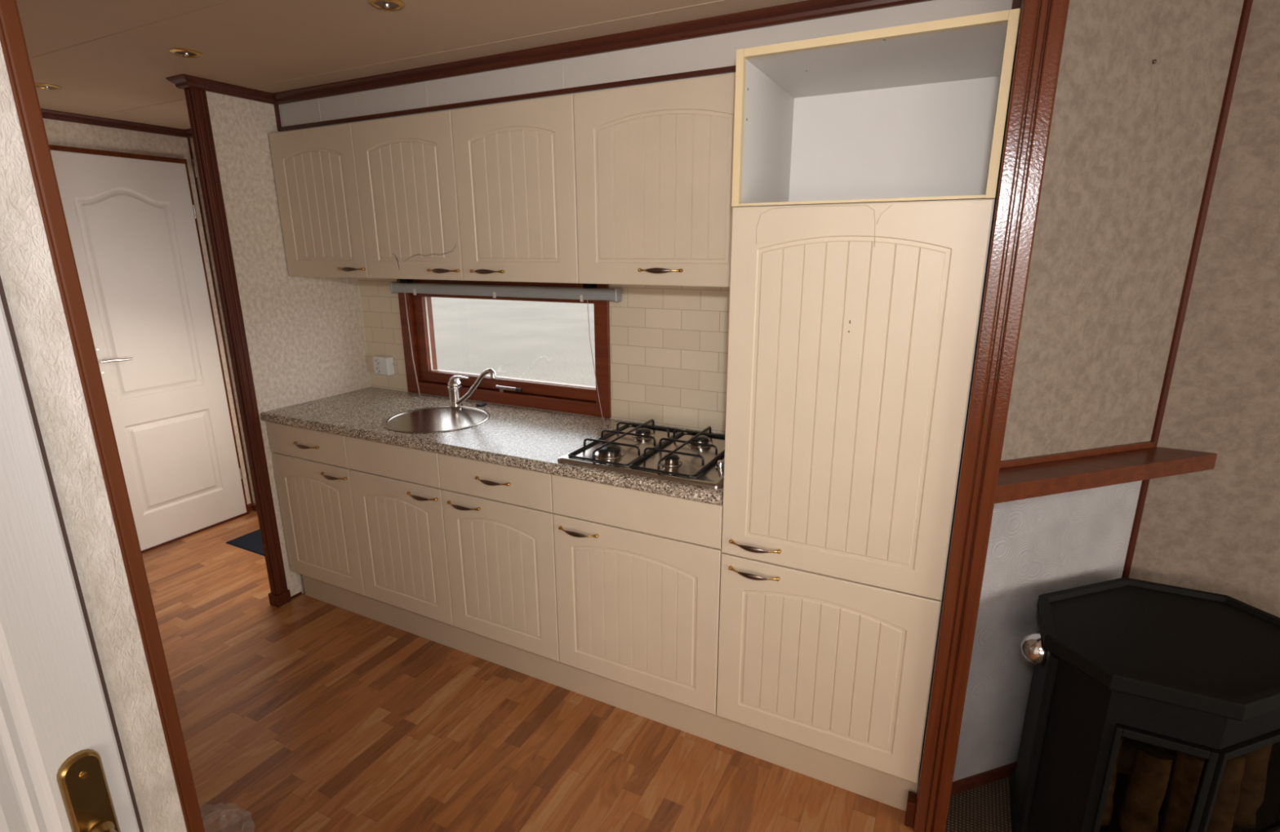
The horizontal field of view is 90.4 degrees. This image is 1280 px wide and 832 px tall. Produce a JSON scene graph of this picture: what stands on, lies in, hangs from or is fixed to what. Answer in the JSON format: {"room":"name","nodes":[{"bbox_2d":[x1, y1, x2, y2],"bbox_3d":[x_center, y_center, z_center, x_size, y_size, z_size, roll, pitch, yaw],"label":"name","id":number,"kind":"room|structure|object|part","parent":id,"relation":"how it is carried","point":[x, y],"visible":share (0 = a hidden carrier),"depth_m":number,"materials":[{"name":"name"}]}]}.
{"room":"kitchen","nodes":[
{"label":"kitchen","id":0,"kind":"room"},
{"bbox_2d":[0,41,186,831],"bbox_3d":[-1.319,0.691,-0.654,0.030,2.222,3.262,7,17,26],"label":"wall","id":1,"kind":"structure","parent":0,"point":[27,271],"depth_m":0.65,"materials":[{"name":"paint"}]},
{"bbox_2d":[0,275,143,831],"bbox_3d":[-0.754,0.509,0.332,0.067,2.060,0.876,7,17,26],"label":"door","id":2,"kind":"structure","parent":1,"relation":"in","point":[64,767],"depth_m":0.64,"materials":[{"name":"white wood"}]},
{"bbox_3d":[-0.592,0.467,0.698,0.008,0.230,0.037,7,17,26],"label":"handle plate","id":3,"kind":"part","parent":2,"relation":"part of","materials":[{"name":"gold metal"}]},
{"bbox_3d":[-0.588,0.468,0.639,0.051,0.025,0.123,7,17,26],"label":"lever","id":4,"kind":"part","parent":2,"relation":"part of","materials":[{"name":"gold metal"}]},
{"bbox_2d":[0,0,204,831],"bbox_3d":[-0.575,0.311,0.754,0.036,2.222,0.016,7,17,26],"label":"trim","id":5,"kind":"structure","parent":1,"relation":"attached to","point":[10,19],"depth_m":0.65,"materials":[{"name":"brown wood"}]},
{"bbox_2d":[43,118,250,504],"bbox_3d":[-2.924,-0.276,2.996,0.120,2.222,2.050,7,17,26],"label":"wall","id":6,"kind":"structure","parent":0,"point":[62,133],"depth_m":3.30,"materials":[{"name":"paint"}]},
{"bbox_2d":[40,108,192,137],"bbox_3d":[-2.381,-1.245,2.378,1.170,0.036,1.930,7,17,26],"label":"trim","id":7,"kind":"structure","parent":6,"relation":"attached to","point":[46,113],"depth_m":3.15,"materials":[{"name":"brown wood"}]},
{"bbox_2d":[48,144,249,553],"bbox_3d":[-2.598,-0.311,3.411,0.087,2.072,0.686,7,17,26],"label":"door","id":8,"kind":"structure","parent":6,"relation":"in","point":[131,220],"depth_m":3.41,"materials":[{"name":"white paint"}]},
{"bbox_3d":[-2.671,-0.285,3.232,0.053,0.020,0.140,7,17,26],"label":"lever handle","id":9,"kind":"part","parent":8,"relation":"part of","materials":[{"name":"silver metal"}]},
{"bbox_2d":[205,91,369,596],"bbox_3d":[-1.548,-0.271,2.952,0.030,2.222,0.638,7,17,26],"label":"wall","id":10,"kind":"structure","parent":0,"point":[304,335],"depth_m":2.77,"materials":[{"name":"paper"}]},
{"bbox_2d":[184,87,288,595],"bbox_3d":[-1.686,-0.183,2.692,0.055,2.187,0.060,7,17,26],"label":"trim","id":11,"kind":"structure","parent":10,"relation":"attached to","point":[196,99],"depth_m":2.63,"materials":[{"name":"brown wood"}]},
{"bbox_2d":[267,589,291,607],"bbox_3d":[-1.681,0.846,2.966,0.063,0.058,0.068,7,17,26],"label":"trim","id":12,"kind":"structure","parent":10,"relation":"attached to","point":[284,597],"depth_m":2.94,"materials":[{"name":"brown wood"}]},
{"bbox_2d":[291,591,302,599],"bbox_3d":[-1.637,0.855,3.021,0.006,0.012,0.062,7,17,26],"label":"baseboard","id":13,"kind":"structure","parent":10,"relation":"attached to","point":[300,593],"depth_m":3.02,"materials":[{"name":"brown wood"}]},
{"bbox_2d":[29,0,725,116],"bbox_3d":[-1.176,-1.088,1.700,3.950,0.002,1.189,7,17,26],"label":"trim","id":14,"kind":"structure","parent":10,"relation":"attached to","point":[231,0],"depth_m":1.93,"materials":[{"name":"brown wood"}]},
{"bbox_2d":[16,0,806,128],"bbox_3d":[-0.002,-0.519,-0.549,8.250,0.050,5.200,7,17,26],"label":"ceiling","id":15,"kind":"structure","parent":0,"point":[246,43],"depth_m":1.92,"materials":[{"name":"white paint"}]},
{"bbox_2d":[35,83,62,89],"bbox_3d":[-2.325,-1.288,2.492,0.091,0.012,0.091,7,17,26],"label":"recessed light","id":16,"kind":"object","parent":15,"relation":"in","point":[45,86],"visible":0.92,"depth_m":2.49,"materials":[{"name":"gold metal"}]},
{"bbox_2d":[168,48,203,57],"bbox_3d":[-1.481,-1.181,2.075,0.091,0.012,0.091,7,17,26],"label":"recessed light","id":17,"kind":"object","parent":15,"relation":"in","point":[179,51],"visible":1,"depth_m":2.07,"materials":[{"name":"gold metal"}]},
{"bbox_2d":[368,0,404,10],"bbox_3d":[-0.663,-1.075,1.664,0.091,0.012,0.091,7,17,26],"label":"recessed light","id":18,"kind":"object","parent":15,"relation":"in","point":[387,5],"visible":1,"depth_m":1.66,"materials":[{"name":"gold metal"}]},
{"bbox_3d":[-0.663,-1.074,1.665,0.016,0.011,0.016,7,17,26],"label":"bulb","id":19,"kind":"part","parent":18,"relation":"part of","materials":[{"name":"white glass"}]},
{"bbox_2d":[142,510,924,831],"bbox_3d":[-1.144,1.060,2.364,4.010,0.050,1.960,7,17,26],"label":"floor","id":20,"kind":"structure","parent":0,"point":[306,713],"depth_m":2.12,"materials":[{"name":"laminate"}]},
{"bbox_2d":[226,528,264,555],"bbox_3d":[-1.999,0.705,3.596,0.578,0.006,0.342,7,17,26],"label":"doormat","id":21,"kind":"object","parent":20,"relation":"on","point":[251,541],"visible":0.29,"depth_m":3.57,"materials":[{"name":"black fabric"}]},
{"bbox_2d":[266,421,364,595],"bbox_3d":[-1.298,0.347,3.002,0.500,0.740,0.591,7,17,26],"label":"base cabinet","id":22,"kind":"object","parent":20,"relation":"on","point":[311,467],"visible":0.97,"depth_m":2.76,"materials":[{"name":"beige wood"}]},
{"bbox_3d":[-1.417,0.126,2.681,0.155,0.017,0.033,7,17,26],"label":"handle","id":23,"kind":"part","parent":22,"relation":"part of","materials":[{"name":"gold metal"}]},
{"bbox_3d":[-1.415,0.118,2.705,0.497,0.140,0.018,7,17,26],"label":"drawer","id":24,"kind":"part","parent":22,"relation":"part of","materials":[{"name":"beige wood"}]},
{"bbox_3d":[-1.283,0.253,2.644,0.155,0.017,0.033,7,17,26],"label":"handle","id":25,"kind":"part","parent":22,"relation":"part of","materials":[{"name":"gold metal"}]},
{"bbox_2d":[260,386,724,505],"bbox_3d":[-0.579,0.057,2.557,2.116,0.040,0.587,7,17,26],"label":"countertop","id":26,"kind":"structure","parent":22,"relation":"on","point":[527,438],"depth_m":2.47,"materials":[{"name":"grey stone"}]},
{"bbox_2d":[382,405,489,433],"bbox_3d":[-0.842,0.089,2.669,0.426,0.166,0.426,7,17,26],"label":"sink","id":27,"kind":"object","parent":26,"relation":"in","point":[446,418],"visible":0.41,"depth_m":2.63,"materials":[{"name":"metal"}]},
{"bbox_2d":[447,368,496,407],"bbox_3d":[-0.727,-0.125,2.779,0.305,0.198,0.062,9,18,31],"label":"faucet","id":28,"kind":"object","parent":26,"relation":"on","point":[454,384],"visible":1,"depth_m":2.81,"materials":[{"name":"silver metal"}]},
{"bbox_3d":[-0.800,-0.156,2.823,0.126,0.052,0.060,7,17,26],"label":"lever","id":29,"kind":"part","parent":28,"relation":"part of","materials":[{"name":"silver metal"}]},
{"bbox_2d":[475,400,486,406],"bbox_3d":[-0.717,-0.059,2.865,0.047,0.025,0.047,7,17,26],"label":"stopper","id":30,"kind":"object","parent":26,"relation":"on","point":[482,403],"visible":1,"depth_m":2.85,"materials":[{"name":"black rubber"}]},
{"bbox_2d":[557,418,724,488],"bbox_3d":[0.091,0.101,2.204,0.580,0.050,0.508,7,17,26],"label":"gas hob","id":31,"kind":"object","parent":26,"relation":"in","point":[691,457],"visible":0.81,"depth_m":2.13,"materials":[{"name":"metal"}]},
{"bbox_3d":[-0.104,0.121,2.160,0.104,0.019,0.104,7,17,26],"label":"burner","id":32,"kind":"part","parent":31,"relation":"part of","materials":[{"name":"metal"}]},
{"bbox_3d":[0.012,0.067,2.363,0.084,0.019,0.084,7,17,26],"label":"burner","id":33,"kind":"part","parent":31,"relation":"part of","materials":[{"name":"metal"}]},
{"bbox_3d":[0.101,0.144,2.069,0.074,0.019,0.074,7,17,26],"label":"burner","id":34,"kind":"part","parent":31,"relation":"part of","materials":[{"name":"metal"}]},
{"bbox_3d":[0.213,0.091,2.267,0.090,0.019,0.090,7,17,26],"label":"burner","id":35,"kind":"part","parent":31,"relation":"part of","materials":[{"name":"metal"}]},
{"bbox_3d":[0.256,0.154,2.017,0.034,0.025,0.034,7,17,26],"label":"knob","id":36,"kind":"part","parent":31,"relation":"part of","materials":[{"name":"silver metal"}]},
{"bbox_2d":[344,435,453,625],"bbox_3d":[-0.851,0.404,2.781,0.503,0.740,0.591,7,17,26],"label":"base cabinet","id":37,"kind":"object","parent":20,"relation":"on","point":[397,491],"visible":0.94,"depth_m":2.54,"materials":[{"name":"beige wood"}]},
{"bbox_3d":[-0.969,0.175,2.485,0.500,0.140,0.018,7,17,26],"label":"panel","id":38,"kind":"part","parent":37,"relation":"part of","materials":[{"name":"beige wood"}]},
{"bbox_3d":[-0.838,0.309,2.424,0.155,0.017,0.033,7,17,26],"label":"handle","id":39,"kind":"part","parent":37,"relation":"part of","materials":[{"name":"gold metal"}]},
{"bbox_2d":[437,453,559,662],"bbox_3d":[-0.402,0.461,2.559,0.506,0.740,0.591,7,17,26],"label":"base cabinet","id":40,"kind":"object","parent":20,"relation":"on","point":[499,518],"visible":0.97,"depth_m":2.32,"materials":[{"name":"beige wood"}]},
{"bbox_3d":[-0.654,0.333,2.334,0.155,0.017,0.033,7,17,26],"label":"handle","id":41,"kind":"part","parent":40,"relation":"part of","materials":[{"name":"gold metal"}]},
{"bbox_3d":[-0.525,0.232,2.239,0.155,0.017,0.033,7,17,26],"label":"handle","id":42,"kind":"part","parent":40,"relation":"part of","materials":[{"name":"gold metal"}]},
{"bbox_3d":[-0.519,0.232,2.263,0.503,0.140,0.018,7,17,26],"label":"drawer","id":43,"kind":"part","parent":40,"relation":"part of","materials":[{"name":"beige wood"}]},
{"bbox_2d":[302,574,919,811],"bbox_3d":[-0.397,0.945,2.435,2.692,0.128,0.016,7,17,26],"label":"board","id":44,"kind":"object","parent":20,"relation":"on","point":[880,786],"visible":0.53,"depth_m":2.23,"materials":[{"name":"beige wood"}]},
{"bbox_2d":[551,474,723,715],"bbox_3d":[0.093,0.524,2.315,0.605,0.740,0.591,7,17,26],"label":"base cabinet","id":45,"kind":"object","parent":20,"relation":"on","point":[638,572],"visible":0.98,"depth_m":2.07,"materials":[{"name":"beige wood"}]},
{"bbox_3d":[-0.210,0.389,2.115,0.155,0.017,0.033,7,17,26],"label":"handle","id":46,"kind":"part","parent":45,"relation":"part of","materials":[{"name":"gold metal"}]},
{"bbox_3d":[-0.024,0.295,2.018,0.602,0.140,0.018,7,17,26],"label":"panel","id":47,"kind":"part","parent":45,"relation":"part of","materials":[{"name":"beige wood"}]},
{"bbox_2d":[716,8,1020,782],"bbox_3d":[0.627,0.015,1.895,0.600,1.936,0.591,7,17,26],"label":"tall cabinet","id":48,"kind":"object","parent":20,"relation":"on","point":[866,163],"visible":1,"depth_m":1.69,"materials":[{"name":"beige wood"}]},
{"bbox_3d":[0.329,0.462,1.849,0.155,0.017,0.033,7,17,26],"label":"handle","id":49,"kind":"part","parent":48,"relation":"part of","materials":[{"name":"gold metal"}]},
{"bbox_3d":[0.327,0.379,1.828,0.155,0.017,0.033,7,17,26],"label":"handle","id":50,"kind":"part","parent":48,"relation":"part of","materials":[{"name":"gold metal"}]},
{"bbox_3d":[0.514,0.720,1.848,0.597,0.572,0.018,7,17,26],"label":"door","id":51,"kind":"part","parent":48,"relation":"part of","materials":[{"name":"beige wood"}]},
{"bbox_3d":[0.510,-0.034,1.647,0.597,0.980,0.018,7,17,26],"label":"door","id":52,"kind":"part","parent":48,"relation":"part of","materials":[{"name":"beige wood"}]},
{"bbox_2d":[278,0,1022,132],"bbox_3d":[-0.315,-1.108,2.102,2.726,0.177,0.021,7,17,26],"label":"wall","id":53,"kind":"structure","parent":0,"point":[718,51],"depth_m":1.97,"materials":[{"name":"white paint"}]},
{"bbox_2d":[165,0,932,104],"bbox_3d":[-0.388,-1.162,2.031,2.802,0.036,0.614,7,17,26],"label":"trim","id":54,"kind":"structure","parent":53,"relation":"attached to","point":[807,10],"depth_m":1.99,"materials":[{"name":"brown wood"}]},
{"bbox_2d":[273,0,1021,131],"bbox_3d":[-0.323,-1.093,2.092,2.724,0.142,0.018,7,17,26],"label":"trim","id":55,"kind":"structure","parent":53,"relation":"attached to","point":[1015,3],"depth_m":2.12,"materials":[{"name":"brown wood"}]},
{"bbox_2d":[190,0,1279,617],"bbox_3d":[1.198,-0.031,2.006,8.250,2.222,0.120,7,17,26],"label":"wall","id":56,"kind":"structure","parent":0,"point":[1216,530],"depth_m":1.77,"materials":[{"name":"beige paper"}]},
{"bbox_2d":[191,159,199,177],"bbox_3d":[-1.991,-0.364,3.506,0.968,2.020,0.028,7,17,26],"label":"door","id":57,"kind":"structure","parent":56,"relation":"in","point":[193,161],"depth_m":3.46,"materials":[{"name":"white paint"}]},
{"bbox_2d":[187,137,253,503],"bbox_3d":[-2.457,-0.482,3.741,0.008,2.152,0.008,7,17,26],"label":"trim","id":58,"kind":"structure","parent":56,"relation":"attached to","point":[188,139],"depth_m":3.72,"materials":[{"name":"brown wood"}]},
{"bbox_2d":[247,502,257,511],"bbox_3d":[-1.944,0.643,3.751,1.170,0.048,0.047,7,17,26],"label":"baseboard","id":59,"kind":"structure","parent":56,"relation":"attached to","point":[251,506],"depth_m":4.00,"materials":[{"name":"brown wood"}]},
{"bbox_2d":[268,123,368,278],"bbox_3d":[-1.256,-0.909,2.764,0.500,0.582,0.395,7,17,26],"label":"upper cabinet","id":60,"kind":"object","parent":56,"relation":"attached to","point":[315,171],"visible":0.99,"depth_m":2.61,"materials":[{"name":"beige wood"}]},
{"bbox_3d":[-1.190,-0.601,2.602,0.155,0.017,0.033,7,17,26],"label":"handle","id":61,"kind":"part","parent":60,"relation":"part of","materials":[{"name":"gold metal"}]},
{"bbox_2d":[373,355,397,375],"bbox_3d":[-1.262,-0.249,3.150,0.124,0.090,0.048,7,17,26],"label":"wall socket","id":62,"kind":"object","parent":56,"relation":"attached to","point":[383,365],"visible":1,"depth_m":3.13,"materials":[{"name":"white plastic"}]},
{"bbox_2d":[374,358,380,365],"bbox_3d":[-1.297,-0.267,3.137,0.036,0.036,0.003,7,17,26],"label":"socket","id":63,"kind":"object","parent":62,"relation":"attached to","point":[377,361],"depth_m":3.14,"materials":[{"name":"white plastic"}]},
{"bbox_2d":[375,366,381,373],"bbox_3d":[-1.296,-0.228,3.148,0.036,0.036,0.003,7,17,26],"label":"socket","id":64,"kind":"object","parent":62,"relation":"attached to","point":[378,369],"depth_m":3.15,"materials":[{"name":"white plastic"}]},
{"bbox_2d":[351,110,463,279],"bbox_3d":[-0.809,-0.853,2.544,0.503,0.582,0.395,7,17,26],"label":"upper cabinet","id":65,"kind":"object","parent":56,"relation":"attached to","point":[405,165],"visible":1,"depth_m":2.39,"materials":[{"name":"beige wood"}]},
{"bbox_3d":[-0.745,-0.545,2.382,0.155,0.017,0.033,7,17,26],"label":"handle","id":66,"kind":"part","parent":65,"relation":"part of","materials":[{"name":"gold metal"}]},
{"bbox_2d":[263,277,724,433],"bbox_3d":[-0.576,-0.238,2.486,2.120,0.569,0.570,7,17,26],"label":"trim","id":67,"kind":"structure","parent":56,"relation":"attached to","point":[357,277],"depth_m":2.99,"materials":[{"name":"beige"}]},
{"bbox_2d":[396,278,611,418],"bbox_3d":[-0.613,-0.331,2.862,1.148,0.548,0.116,7,17,26],"label":"window","id":68,"kind":"structure","parent":56,"relation":"in","point":[574,398],"depth_m":2.85,"materials":[{"name":"brown wood"}]},
{"bbox_3d":[-0.611,-0.335,2.861,1.012,0.436,0.063,7,17,26],"label":"sash","id":69,"kind":"part","parent":68,"relation":"part of","materials":[{"name":"brown wood"}]},
{"bbox_2d":[389,279,622,422],"bbox_3d":[-0.620,-0.316,2.763,1.206,0.572,0.063,7,17,26],"label":"window blind","id":70,"kind":"object","parent":68,"relation":"attached to","point":[588,291],"visible":0.91,"depth_m":2.65,"materials":[{"name":"grey metal"}]},
{"bbox_3d":[-1.070,-0.351,2.982,0.028,0.525,0.010,-4,15,-12],"label":"pull cord","id":71,"kind":"part","parent":70,"relation":"part of","materials":[{"name":"white plastic"}]},
{"bbox_3d":[-0.165,-0.234,2.535,0.089,0.528,0.029,12,19,39],"label":"pull cord","id":72,"kind":"part","parent":70,"relation":"part of","materials":[{"name":"white plastic"}]},
{"bbox_3d":[-0.597,-0.119,2.860,0.110,0.037,0.030,7,17,26],"label":"handle","id":73,"kind":"part","parent":68,"relation":"part of","materials":[{"name":"silver metal"}]},
{"bbox_2d":[450,93,578,283],"bbox_3d":[-0.359,-0.795,2.322,0.506,0.582,0.395,7,17,26],"label":"upper cabinet","id":74,"kind":"object","parent":56,"relation":"attached to","point":[515,162],"visible":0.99,"depth_m":2.17,"materials":[{"name":"beige wood"}]},
{"bbox_3d":[-0.558,-0.521,2.290,0.155,0.017,0.033,7,17,26],"label":"handle","id":75,"kind":"part","parent":74,"relation":"part of","materials":[{"name":"gold metal"}]},
{"bbox_2d":[573,72,735,287],"bbox_3d":[0.135,-0.733,2.078,0.603,0.582,0.395,7,17,26],"label":"upper cabinet","id":76,"kind":"object","parent":56,"relation":"attached to","point":[654,162],"visible":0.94,"depth_m":1.94,"materials":[{"name":"beige wood"}]},
{"bbox_3d":[0.059,-0.454,1.982,0.155,0.017,0.033,7,17,26],"label":"handle","id":77,"kind":"part","parent":76,"relation":"part of","materials":[{"name":"gold metal"}]},
{"bbox_2d":[919,0,1022,777],"bbox_3d":[0.942,0.036,1.759,0.074,2.222,0.570,7,17,26],"label":"wall","id":78,"kind":"structure","parent":0,"point":[995,200],"depth_m":1.74,"materials":[{"name":"beige paper"}]},
{"bbox_2d":[904,791,917,827],"bbox_3d":[0.776,1.127,1.820,0.024,0.085,0.042,7,17,26],"label":"trim","id":79,"kind":"structure","parent":78,"relation":"attached to","point":[912,797],"depth_m":1.80,"materials":[{"name":"brown wood"}]},
{"bbox_2d":[912,0,1069,831],"bbox_3d":[0.808,0.104,1.505,0.080,2.222,0.028,7,17,26],"label":"trim","id":80,"kind":"structure","parent":78,"relation":"attached to","point":[1042,24],"depth_m":1.44,"materials":[{"name":"brown wood"}]},
{"bbox_2d":[945,775,1012,831],"bbox_3d":[1.794,1.903,-0.845,4.240,0.050,5.200,7,17,26],"label":"floor","id":81,"kind":"structure","parent":0,"point":[986,807],"depth_m":1.86,"materials":[{"name":"brown carpet"}]},
{"bbox_2d":[1009,577,1279,831],"bbox_3d":[1.326,0.858,1.660,0.636,0.679,0.469,-5,16,-17],"label":"wood stove","id":82,"kind":"object","parent":81,"relation":"on","point":[1126,670],"visible":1,"depth_m":1.50,"materials":[{"name":"grey metal"}]},
{"bbox_3d":[1.032,0.604,1.649,0.077,0.084,0.084,7,17,26],"label":"damper knob","id":83,"kind":"part","parent":82,"relation":"part of","materials":[{"name":"silver metal"}]},
{"bbox_3d":[1.172,0.874,1.460,0.156,0.285,0.004,7,17,25],"label":"glass","id":84,"kind":"part","parent":82,"relation":"part of","materials":[{"name":"glass"}]},
{"bbox_3d":[1.172,0.879,1.460,0.182,0.335,0.018,7,17,25],"label":"door","id":85,"kind":"part","parent":82,"relation":"part of","materials":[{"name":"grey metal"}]},
{"bbox_3d":[1.325,0.554,1.579,0.636,0.050,0.469,-5,16,-17],"label":"plate","id":86,"kind":"part","parent":82,"relation":"part of","materials":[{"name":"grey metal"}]},
{"bbox_3d":[1.421,0.875,1.471,0.337,0.335,0.018,-5,16,-17],"label":"door","id":87,"kind":"part","parent":82,"relation":"part of","materials":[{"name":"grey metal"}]},
{"bbox_3d":[1.420,0.870,1.470,0.311,0.285,0.004,-5,16,-17],"label":"glass","id":88,"kind":"part","parent":82,"relation":"part of","materials":[{"name":"glass"}]},
{"bbox_2d":[952,0,1244,781],"bbox_3d":[1.196,0.041,1.736,0.594,2.222,0.028,-5,16,-17],"label":"wall","id":89,"kind":"structure","parent":0,"point":[1131,142],"depth_m":1.62,"materials":[{"name":"beige paint"}]},
{"bbox_2d":[951,761,1017,795],"bbox_3d":[1.203,1.101,1.999,0.586,0.038,0.010,-5,16,-17],"label":"baseboard","id":90,"kind":"structure","parent":89,"relation":"attached to","point":[1006,771],"depth_m":1.95,"materials":[{"name":"brown wood"}]},
{"bbox_2d":[994,440,1217,503],"bbox_3d":[1.210,0.138,1.694,0.780,0.063,0.106,-5,16,-17],"label":"corner shelf","id":91,"kind":"object","parent":89,"relation":"attached to","point":[1020,478],"visible":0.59,"depth_m":1.67,"materials":[{"name":"brown wood"}]},
{"bbox_3d":[1.189,0.104,1.729,0.579,0.017,0.011,-5,16,-17],"label":"rail","id":92,"kind":"part","parent":91,"relation":"part of","materials":[{"name":"brown wood"}]},
{"bbox_2d":[1121,0,1253,577],"bbox_3d":[1.470,0.022,1.804,0.019,2.222,0.016,7,17,26],"label":"trim","id":93,"kind":"structure","parent":89,"relation":"attached to","point":[1246,7],"depth_m":1.68,"materials":[{"name":"brown wood"}]},
{"label":"outside","id":94,"kind":"structure","parent":0,"visible":0},
{"bbox_2d":[431,297,595,386],"bbox_3d":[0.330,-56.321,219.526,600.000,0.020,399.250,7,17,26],"label":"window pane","id":95,"kind":"structure","parent":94,"point":[540,340],"depth_m":15.73,"materials":[{"name":"clear glass"}]}
]}

